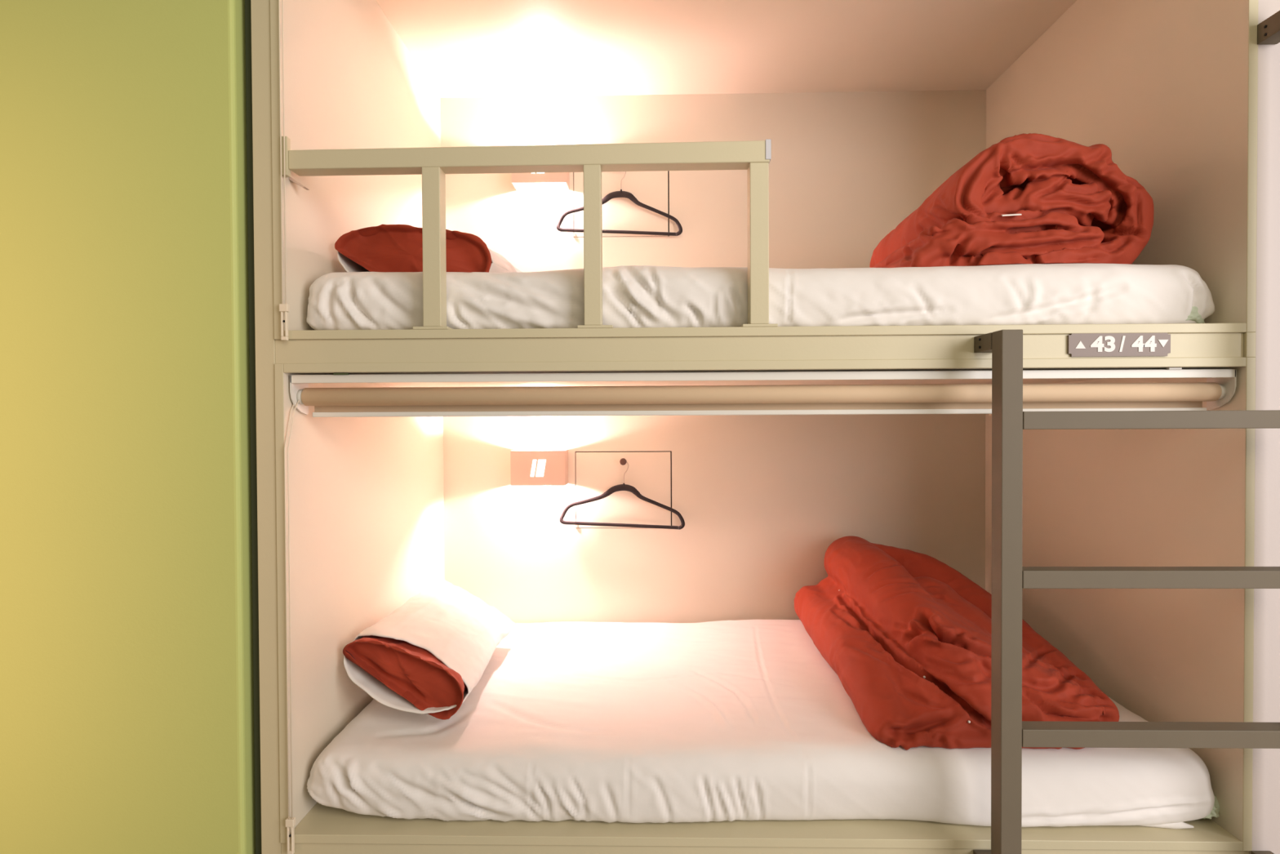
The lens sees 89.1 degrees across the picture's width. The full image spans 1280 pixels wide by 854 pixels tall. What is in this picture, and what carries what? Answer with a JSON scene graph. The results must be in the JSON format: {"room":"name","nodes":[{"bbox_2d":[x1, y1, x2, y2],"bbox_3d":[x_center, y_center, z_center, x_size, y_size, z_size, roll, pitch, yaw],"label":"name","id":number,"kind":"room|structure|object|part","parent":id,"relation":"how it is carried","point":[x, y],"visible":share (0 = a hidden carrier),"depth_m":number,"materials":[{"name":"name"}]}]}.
{"room":"dormitory","nodes":[
{"label":"dormitory","id":0,"kind":"room"},
{"bbox_2d":[0,0,255,853],"bbox_3d":[-1.904,-0.137,1.640,2.128,2.750,0.512,0,1,1],"label":"wall","id":1,"kind":"structure","parent":0,"point":[126,682],"depth_m":1.37,"materials":[{"name":"green paint"}]},
{"bbox_2d":[244,0,261,853],"bbox_3d":[-0.821,-0.142,1.631,0.018,2.750,0.487,0,1,1],"label":"trim","id":2,"kind":"structure","parent":1,"relation":"attached to","point":[247,2],"depth_m":1.39,"materials":[{"name":"grey"}]},
{"bbox_2d":[1248,0,1279,853],"bbox_3d":[2.648,-0.157,1.457,2.762,2.750,0.298,0,1,1],"label":"wall","id":3,"kind":"structure","parent":0,"point":[1266,647],"depth_m":1.34,"materials":[{"name":"white paint"}]},
{"bbox_3d":[0.513,1.268,0.367,7.000,0.050,4.400,0,1,1],"label":"floor","id":4,"kind":"structure","parent":0,"visible":0},
{"bbox_2d":[250,0,1257,853],"bbox_3d":[0.234,-0.151,1.888,2.081,2.750,1.069,0,1,1],"label":"bunk bed","id":5,"kind":"object","parent":4,"relation":"on","point":[866,108],"visible":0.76,"depth_m":1.90,"materials":[{"name":"beige paint"}]},
{"bbox_3d":[-0.795,-0.139,1.406,0.042,2.750,0.056,0,1,1],"label":"post","id":6,"kind":"part","parent":5,"relation":"part of","materials":[{"name":"beige paint"}]},
{"bbox_2d":[278,0,289,340],"bbox_3d":[0.240,-0.698,1.383,1.994,1.021,0.097,0,1,1],"label":"roller blind","id":7,"kind":"object","parent":5,"relation":"attached to","point":[285,307],"visible":1,"depth_m":1.36,"materials":[{"name":"white plastic"}]},
{"bbox_3d":[-0.752,-0.704,1.384,0.003,0.903,0.055,0,1,1],"label":"cord","id":8,"kind":"part","parent":7,"relation":"part of","materials":[{"name":"beige plastic"}]},
{"bbox_3d":[-0.745,-0.704,1.384,0.003,0.903,0.055,0,1,1],"label":"cord","id":9,"kind":"part","parent":7,"relation":"part of","materials":[{"name":"beige plastic"}]},
{"bbox_3d":[-0.756,-0.711,1.899,0.019,1.038,1.065,0,1,1],"label":"panel","id":10,"kind":"part","parent":5,"relation":"part of","materials":[{"name":"beige laminate"}]},
{"bbox_3d":[-0.751,0.370,1.913,0.019,1.023,1.065,0,1,1],"label":"panel","id":11,"kind":"part","parent":5,"relation":"part of","materials":[{"name":"beige laminate"}]},
{"bbox_2d":[280,136,777,328],"bbox_3d":[-0.234,-0.410,1.383,1.042,0.406,0.054,0,1,1],"label":"guard rail","id":12,"kind":"object","parent":5,"relation":"attached to","point":[433,163],"visible":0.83,"depth_m":1.36,"materials":[{"name":"beige paint"}]},
{"bbox_3d":[-0.748,-0.570,1.371,0.016,0.081,0.014,0,1,1],"label":"mounting plate","id":13,"kind":"part","parent":12,"relation":"part of","materials":[{"name":"beige paint"}]},
{"bbox_3d":[-0.441,-0.209,1.387,0.074,0.006,0.043,0,1,1],"label":"foot plate","id":14,"kind":"part","parent":12,"relation":"part of","materials":[{"name":"beige paint"}]},
{"bbox_3d":[-0.438,-0.379,1.386,0.038,0.335,0.040,0,1,1],"label":"post","id":15,"kind":"part","parent":12,"relation":"part of","materials":[{"name":"beige paint"}]},
{"bbox_3d":[-0.235,-0.569,1.379,1.010,0.047,0.043,0,1,1],"label":"rail","id":16,"kind":"part","parent":12,"relation":"part of","materials":[{"name":"beige metal"}]},
{"bbox_3d":[-0.099,-0.381,1.379,0.036,0.335,0.040,0,1,1],"label":"post","id":17,"kind":"part","parent":12,"relation":"part of","materials":[{"name":"beige paint"}]},
{"bbox_3d":[-0.093,-0.210,1.380,0.074,0.006,0.043,0,1,1],"label":"foot plate","id":18,"kind":"part","parent":12,"relation":"part of","materials":[{"name":"beige paint"}]},
{"bbox_3d":[0.249,-0.383,1.372,0.039,0.335,0.040,0,1,1],"label":"post","id":19,"kind":"part","parent":12,"relation":"part of","materials":[{"name":"beige paint"}]},
{"bbox_3d":[0.251,-0.212,1.373,0.073,0.006,0.043,0,1,1],"label":"foot plate","id":20,"kind":"part","parent":12,"relation":"part of","materials":[{"name":"beige paint"}]},
{"bbox_2d":[510,449,568,485],"bbox_3d":[-0.366,0.147,2.375,0.197,0.125,0.081,0,1,1],"label":"wall lamp","id":21,"kind":"object","parent":5,"relation":"attached to","point":[528,468],"visible":1,"depth_m":2.34,"materials":[{"name":"beige paint"}]},
{"bbox_2d":[511,172,568,190],"bbox_3d":[-0.360,-0.937,2.361,0.197,0.125,0.081,0,1,1],"label":"wall lamp","id":22,"kind":"object","parent":5,"relation":"attached to","point":[540,177],"visible":0.41,"depth_m":2.32,"materials":[{"name":"beige paint"}]},
{"bbox_2d":[619,457,626,465],"bbox_3d":[-0.061,0.127,2.391,0.025,0.025,0.035,0,1,1],"label":"coat hook","id":23,"kind":"object","parent":5,"relation":"attached to","point":[623,461],"visible":1,"depth_m":2.37,"materials":[{"name":"black metal"}]},
{"bbox_2d":[559,462,684,529],"bbox_3d":[-0.066,0.250,2.390,0.462,0.255,0.013,0,1,1],"label":"clothes hanger","id":24,"kind":"object","parent":23,"relation":"hanging from","point":[623,486],"visible":1,"depth_m":2.39,"materials":[{"name":"black plastic"}]},
{"bbox_3d":[0.263,-0.723,2.401,2.000,1.000,0.019,0,1,1],"label":"panel","id":25,"kind":"part","parent":5,"relation":"part of","materials":[{"name":"beige laminate"}]},
{"bbox_3d":[0.269,0.359,2.416,2.000,0.985,0.019,0,1,1],"label":"panel","id":26,"kind":"part","parent":5,"relation":"part of","materials":[{"name":"beige laminate"}]},
{"bbox_3d":[0.250,-1.225,1.872,2.000,0.019,1.065,0,1,1],"label":"ceiling panel","id":27,"kind":"part","parent":5,"relation":"part of","materials":[{"name":"white paint"}]},
{"bbox_2d":[306,262,1214,329],"bbox_3d":[0.252,-0.293,1.886,1.984,0.165,1.014,0,1,1],"label":"mattress","id":28,"kind":"object","parent":5,"relation":"on","point":[1085,293],"visible":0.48,"depth_m":1.40,"materials":[{"name":"white fabric"}]},
{"bbox_2d":[334,223,521,272],"bbox_3d":[-0.539,-0.436,1.766,0.445,0.154,0.492,0,1,7],"label":"pillow","id":29,"kind":"object","parent":28,"relation":"on","point":[382,247],"visible":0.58,"depth_m":1.55,"materials":[{"name":"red fabric"}]},
{"bbox_2d":[869,133,1154,267],"bbox_3d":[0.900,-0.517,1.756,0.604,0.309,0.649,0,1,1],"label":"duvet","id":30,"kind":"object","parent":28,"relation":"on","point":[1030,197],"visible":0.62,"depth_m":1.46,"materials":[{"name":"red fabric"}]},
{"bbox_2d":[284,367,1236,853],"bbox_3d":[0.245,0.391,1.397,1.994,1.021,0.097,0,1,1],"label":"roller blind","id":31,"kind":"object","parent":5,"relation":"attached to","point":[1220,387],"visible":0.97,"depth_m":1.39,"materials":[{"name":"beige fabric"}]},
{"bbox_3d":[-0.747,0.385,1.399,0.003,0.903,0.055,0,1,1],"label":"cord","id":32,"kind":"part","parent":31,"relation":"part of","materials":[{"name":"beige plastic"}]},
{"bbox_3d":[-0.739,0.385,1.399,0.003,0.903,0.055,0,1,1],"label":"cord","id":33,"kind":"part","parent":31,"relation":"part of","materials":[{"name":"beige plastic"}]},
{"bbox_3d":[0.247,-0.032,1.420,1.943,0.011,0.010,0,1,1],"label":"rail","id":34,"kind":"part","parent":31,"relation":"part of","materials":[{"name":"white plastic"}]},
{"bbox_2d":[306,619,1219,829],"bbox_3d":[0.265,0.777,1.894,2.003,0.170,1.026,0,1,1],"label":"mattress","id":35,"kind":"object","parent":5,"relation":"on","point":[743,719],"visible":0.73,"depth_m":1.42,"materials":[{"name":"white fabric"}]},
{"bbox_2d":[342,577,515,719],"bbox_3d":[-0.551,0.593,1.879,0.320,0.180,0.710,0,1,3],"label":"pillow","id":36,"kind":"object","parent":35,"relation":"on","point":[428,655],"visible":1,"depth_m":1.61,"materials":[{"name":"white fabric"}]},
{"bbox_2d":[794,535,1119,750],"bbox_3d":[0.821,0.543,1.887,0.598,0.316,0.971,0,1,1],"label":"duvet","id":37,"kind":"object","parent":35,"relation":"on","point":[907,636],"visible":0.89,"depth_m":1.62,"materials":[{"name":"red fabric"}]},
{"bbox_3d":[0.256,-0.136,1.886,2.000,0.019,1.065,0,1,1],"label":"ceiling panel","id":38,"kind":"part","parent":5,"relation":"part of","materials":[{"name":"beige metal"}]},
{"bbox_2d":[1066,333,1170,356],"bbox_3d":[0.989,-0.171,1.341,0.207,0.050,0.006,0,1,1],"label":"number sign","id":39,"kind":"object","parent":5,"relation":"attached to","point":[1079,344],"visible":1,"depth_m":1.34,"materials":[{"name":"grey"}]},
{"bbox_3d":[1.267,0.361,1.873,0.019,1.023,1.065,0,1,1],"label":"panel","id":40,"kind":"part","parent":5,"relation":"part of","materials":[{"name":"paint"}]},
{"bbox_3d":[1.262,-0.720,1.859,0.019,1.038,1.065,0,1,1],"label":"panel","id":41,"kind":"part","parent":5,"relation":"part of","materials":[{"name":"beige laminate"}]},
{"bbox_2d":[973,10,1279,853],"bbox_3d":[0.998,0.197,1.296,0.611,2.062,0.106,0,1,1],"label":"ladder","id":42,"kind":"object","parent":5,"relation":"attached to","point":[1009,733],"visible":1,"depth_m":1.25,"materials":[{"name":"metal"}]},
{"bbox_3d":[-0.072,-0.946,2.377,0.025,0.025,0.035,0,1,1],"label":"coat hook","id":43,"kind":"object","parent":5,"relation":"attached to","visible":0},
{"bbox_2d":[555,171,682,235],"bbox_3d":[-0.076,-0.824,2.376,0.462,0.255,0.013,0,1,1],"label":"clothes hanger","id":44,"kind":"object","parent":43,"relation":"hanging from","point":[620,193],"visible":0.9,"depth_m":2.37,"materials":[{"name":"black plastic"}]}
]}

